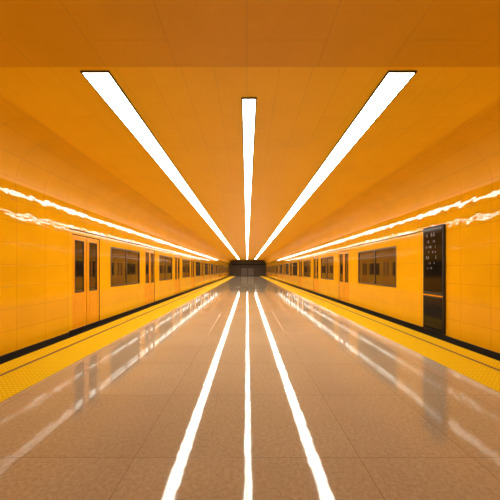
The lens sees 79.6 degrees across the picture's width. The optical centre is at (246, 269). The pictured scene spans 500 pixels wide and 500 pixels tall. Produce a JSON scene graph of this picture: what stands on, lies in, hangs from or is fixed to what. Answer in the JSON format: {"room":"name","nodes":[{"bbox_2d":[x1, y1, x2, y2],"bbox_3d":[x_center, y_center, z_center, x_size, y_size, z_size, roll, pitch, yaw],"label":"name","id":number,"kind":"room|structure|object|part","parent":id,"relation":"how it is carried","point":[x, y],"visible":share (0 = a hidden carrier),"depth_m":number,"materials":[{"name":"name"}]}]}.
{"room":"metro station","nodes":[
{"label":"metro station","id":0,"kind":"room"},
{"bbox_2d":[0,93,231,355],"bbox_3d":[-5.360,0.075,35.000,3.880,5.050,78.000,0,0,0],"label":"wall","id":1,"kind":"structure","parent":0,"point":[49,187],"depth_m":6.33,"materials":[{"name":"orange tile"}]},
{"bbox_2d":[0,332,69,363],"bbox_3d":[-4.308,2.050,1.625,0.045,1.100,11.250,0,0,0],"label":"baseboard","id":2,"kind":"structure","parent":1,"relation":"attached to","point":[5,358],"depth_m":5.99,"materials":[{"name":"black rubber"}]},
{"bbox_2d":[0,277,229,375],"bbox_3d":[-3.500,1.498,35.000,0.080,0.002,78.000,0,0,0],"label":"trim","id":3,"kind":"structure","parent":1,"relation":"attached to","point":[16,368],"depth_m":5.99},
{"bbox_2d":[0,276,231,373],"bbox_3d":[-3.720,1.497,35.000,0.360,0.006,78.000,0,0,0],"label":"platform edge","id":4,"kind":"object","parent":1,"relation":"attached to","point":[22,360],"depth_m":6.36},
{"bbox_2d":[0,276,234,401],"bbox_3d":[-3.125,1.497,35.000,0.670,0.006,78.000,0,0,0],"label":"tactile paving","id":5,"kind":"structure","parent":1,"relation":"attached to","point":[14,382],"depth_m":5.30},
{"bbox_2d":[229,260,265,276],"bbox_3d":[0.150,0.090,74.100,15.500,5.320,0.200,0,0,0],"label":"wall","id":6,"kind":"structure","parent":0,"point":[234,270],"depth_m":74.01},
{"bbox_2d":[241,268,253,275],"bbox_3d":[0.100,0.450,73.919,3.400,2.099,0.158,0,0,0],"label":"door","id":7,"kind":"structure","parent":6,"relation":"in","point":[244,271],"depth_m":73.84,"materials":[{"name":"brown metal"}]},
{"bbox_2d":[231,264,263,264],"bbox_3d":[0.125,-1.350,73.749,7.850,0.300,0.498,0,0,0],"label":"trim","id":8,"kind":"structure","parent":6,"relation":"attached to","point":[231,264],"depth_m":73.50,"materials":[{"name":"black rubber"}]},
{"bbox_2d":[0,276,499,499],"bbox_3d":[0.120,2.050,35.000,8.040,1.100,78.000,0,0,0],"label":"floor","id":9,"kind":"structure","parent":0,"point":[250,388],"depth_m":3.07,"materials":[{"name":"beige tile"}]},
{"bbox_2d":[0,67,499,259],"bbox_3d":[0.090,-2.510,35.000,7.020,0.120,78.000,0,0,0],"label":"ceiling","id":10,"kind":"structure","parent":0,"point":[194,113],"depth_m":5.16,"materials":[{"name":"orange paint"}]},
{"bbox_2d":[80,70,238,258],"bbox_3d":[-1.870,-2.438,36.350,0.356,0.021,65.336,0,0,0],"label":"recessed light","id":11,"kind":"object","parent":10,"relation":"in","point":[103,82],"visible":0.99,"depth_m":5.15,"materials":[{"name":"plastic"}]},
{"bbox_2d":[241,97,256,258],"bbox_3d":[0.030,-2.438,36.635,0.216,0.021,64.766,0,0,0],"label":"recessed light","id":12,"kind":"object","parent":10,"relation":"in","point":[248,103],"visible":0.99,"depth_m":5.95,"materials":[{"name":"glowing white light panel"},{"name":"dark steel"}]},
{"bbox_2d":[255,70,416,258],"bbox_3d":[1.910,-2.438,36.350,0.356,0.021,65.336,0,0,0],"label":"recessed light","id":13,"kind":"object","parent":10,"relation":"in","point":[393,82],"visible":1,"depth_m":5.15,"materials":[{"name":"plastic"}]},
{"bbox_2d":[0,0,499,66],"bbox_3d":[0.085,-2.374,-0.300,7.970,0.148,7.400,0,0,0],"label":"ceiling","id":14,"kind":"structure","parent":0,"point":[33,33],"depth_m":2.92,"materials":[{"name":"orange paint"}]},
{"bbox_2d":[262,98,499,352],"bbox_3d":[5.575,0.075,35.000,3.950,5.050,78.000,0,0,0],"label":"wall","id":15,"kind":"structure","parent":0,"point":[454,182],"depth_m":6.41,"materials":[{"name":"orange tile"}]},
{"bbox_2d":[260,276,499,392],"bbox_3d":[3.405,1.497,35.000,0.630,0.006,78.000,0,0,0],"label":"tactile paving","id":16,"kind":"structure","parent":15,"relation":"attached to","point":[489,377],"depth_m":5.64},
{"bbox_2d":[263,276,499,368],"bbox_3d":[3.970,1.497,35.000,0.340,0.006,78.000,0,0,0],"label":"trim","id":17,"kind":"structure","parent":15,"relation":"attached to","point":[494,363],"depth_m":6.64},
{"bbox_2d":[268,278,499,370],"bbox_3d":[3.760,1.498,35.000,0.080,0.002,78.000,0,0,0],"label":"trim","id":18,"kind":"structure","parent":15,"relation":"attached to","point":[268,278],"depth_m":6.20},
{"bbox_2d":[423,224,445,334],"bbox_3d":[4.513,0.210,7.260,0.071,2.540,0.800,0,0,0],"label":"display","id":19,"kind":"object","parent":15,"relation":"attached to","point":[434,237],"visible":1,"depth_m":7.17,"materials":[{"name":"black glass"}]},
{"bbox_3d":[4.487,1.040,7.260,0.006,0.760,0.700,0,0,0],"label":"panel","id":20,"kind":"part","parent":19,"relation":"part of","materials":[{"name":"black glass"}]},
{"bbox_2d":[423,328,499,360],"bbox_3d":[4.558,2.050,1.875,0.045,1.100,11.750,0,0,0],"label":"baseboard","id":21,"kind":"structure","parent":15,"relation":"attached to","point":[491,354],"depth_m":6.25,"materials":[{"name":"black rubber"}]},
{"bbox_3d":[-5.750,2.675,35.000,3.700,0.150,78.000,0,0,0],"label":"floor","id":22,"kind":"structure","parent":0,"visible":0},
{"bbox_2d":[69,229,200,337],"bbox_3d":[-5.646,0.804,17.730,2.708,3.588,20.920,0,0,0],"label":"car","id":23,"kind":"object","parent":22,"relation":"on","point":[110,280],"visible":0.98,"depth_m":9.99,"materials":[{"name":"yellow paint"}]},
{"bbox_3d":[-4.341,0.299,7.745,0.045,2.362,0.654,0,0,0],"label":"door","id":24,"kind":"part","parent":23,"relation":"part of","materials":[{"name":"orange metal"}]},
{"bbox_3d":[-4.343,-0.090,7.745,0.013,1.300,0.390,0,0,0],"label":"door glass","id":25,"kind":"part","parent":23,"relation":"part of","materials":[{"name":"black glass"}]},
{"bbox_3d":[-4.341,0.299,8.435,0.045,2.362,0.654,0,0,0],"label":"door","id":26,"kind":"part","parent":23,"relation":"part of","materials":[{"name":"orange metal"}]},
{"bbox_3d":[-4.343,-0.090,8.435,0.013,1.300,0.390,0,0,0],"label":"door glass","id":27,"kind":"part","parent":23,"relation":"part of","materials":[{"name":"glass"}]},
{"bbox_3d":[-4.302,1.489,17.730,0.020,0.022,20.920,0,0,0],"label":"door sill","id":28,"kind":"part","parent":23,"relation":"part of","materials":[{"name":"metal"}]},
{"bbox_3d":[-4.343,-0.090,12.995,0.013,1.300,0.390,0,0,0],"label":"door glass","id":29,"kind":"part","parent":23,"relation":"part of","materials":[{"name":"black glass"}]},
{"bbox_3d":[-4.341,0.299,12.995,0.045,2.362,0.654,0,0,0],"label":"door","id":30,"kind":"part","parent":23,"relation":"part of","materials":[{"name":"orange metal"}]},
{"bbox_3d":[-4.341,0.299,13.685,0.045,2.362,0.654,0,0,0],"label":"door","id":31,"kind":"part","parent":23,"relation":"part of","materials":[{"name":"orange metal"}]},
{"bbox_3d":[-4.343,-0.090,13.685,0.013,1.300,0.390,0,0,0],"label":"door glass","id":32,"kind":"part","parent":23,"relation":"part of","materials":[{"name":"glass"}]},
{"bbox_3d":[-4.341,0.299,18.245,0.045,2.362,0.654,0,0,0],"label":"door","id":33,"kind":"part","parent":23,"relation":"part of","materials":[{"name":"orange metal"}]},
{"bbox_3d":[-4.341,0.299,18.935,0.045,2.362,0.654,0,0,0],"label":"door","id":34,"kind":"part","parent":23,"relation":"part of","materials":[{"name":"orange metal"}]},
{"bbox_3d":[-4.341,0.299,23.495,0.045,2.362,0.654,0,0,0],"label":"door","id":35,"kind":"part","parent":23,"relation":"part of","materials":[{"name":"orange metal"}]},
{"bbox_2d":[201,260,220,286],"bbox_3d":[-5.646,0.804,38.705,2.708,3.588,20.970,0,0,0],"label":"car","id":36,"kind":"object","parent":22,"relation":"on","point":[210,271],"visible":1,"depth_m":34.69,"materials":[{"name":"yellow paint"}]},
{"bbox_2d":[220,264,228,279],"bbox_3d":[-5.646,0.804,61.545,2.708,3.588,24.650,0,0,0],"label":"car","id":37,"kind":"object","parent":22,"relation":"on","point":[224,268],"visible":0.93,"depth_m":57.76,"materials":[{"name":"yellow paint"}]},
{"bbox_3d":[6.020,2.675,35.000,3.760,0.150,78.000,0,0,0],"label":"floor","id":38,"kind":"structure","parent":0,"visible":0},
{"bbox_2d":[266,264,272,278],"bbox_3d":[5.896,0.804,63.460,2.708,3.588,20.820,0,0,0],"label":"car","id":39,"kind":"object","parent":38,"relation":"on","point":[269,269],"visible":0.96,"depth_m":60.83,"materials":[{"name":"yellow paint"}]},
{"bbox_2d":[273,260,292,285],"bbox_3d":[5.896,0.804,41.635,2.708,3.588,22.770,0,0,0],"label":"car","id":40,"kind":"object","parent":38,"relation":"on","point":[282,272],"visible":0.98,"depth_m":37.55,"materials":[{"name":"yellow paint"}]},
{"bbox_2d":[292,232,422,332],"bbox_3d":[5.896,0.804,18.995,2.708,3.588,22.450,0,0,0],"label":"car","id":41,"kind":"object","parent":38,"relation":"on","point":[383,279],"visible":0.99,"depth_m":10.62,"materials":[{"name":"yellow paint"}]},
{"bbox_3d":[4.591,0.299,25.925,0.045,2.362,0.714,0,0,0],"label":"door","id":42,"kind":"part","parent":41,"relation":"part of","materials":[{"name":"orange metal"}]},
{"bbox_3d":[4.591,0.299,20.225,0.045,2.362,0.714,0,0,0],"label":"door","id":43,"kind":"part","parent":41,"relation":"part of","materials":[{"name":"orange metal"}]},
{"bbox_3d":[4.593,-0.090,20.225,0.013,1.300,0.427,0,0,0],"label":"door glass","id":44,"kind":"part","parent":41,"relation":"part of","materials":[{"name":"glass"}]},
{"bbox_3d":[4.591,0.299,19.475,0.045,2.362,0.714,0,0,0],"label":"door","id":45,"kind":"part","parent":41,"relation":"part of","materials":[{"name":"orange metal"}]},
{"bbox_3d":[4.591,0.299,14.525,0.045,2.362,0.714,0,0,0],"label":"door","id":46,"kind":"part","parent":41,"relation":"part of","materials":[{"name":"orange metal"}]},
{"bbox_3d":[4.593,-0.090,14.525,0.013,1.300,0.427,0,0,0],"label":"door glass","id":47,"kind":"part","parent":41,"relation":"part of","materials":[{"name":"glass"}]},
{"bbox_3d":[4.591,0.299,13.775,0.045,2.362,0.714,0,0,0],"label":"door","id":48,"kind":"part","parent":41,"relation":"part of","materials":[{"name":"orange metal"}]},
{"bbox_3d":[4.593,-0.090,13.775,0.013,1.300,0.427,0,0,0],"label":"door glass","id":49,"kind":"part","parent":41,"relation":"part of","materials":[{"name":"glass"}]},
{"bbox_3d":[4.552,1.489,18.995,0.020,0.022,22.450,0,0,0],"label":"door sill","id":50,"kind":"part","parent":41,"relation":"part of","materials":[{"name":"metal"}]}
]}

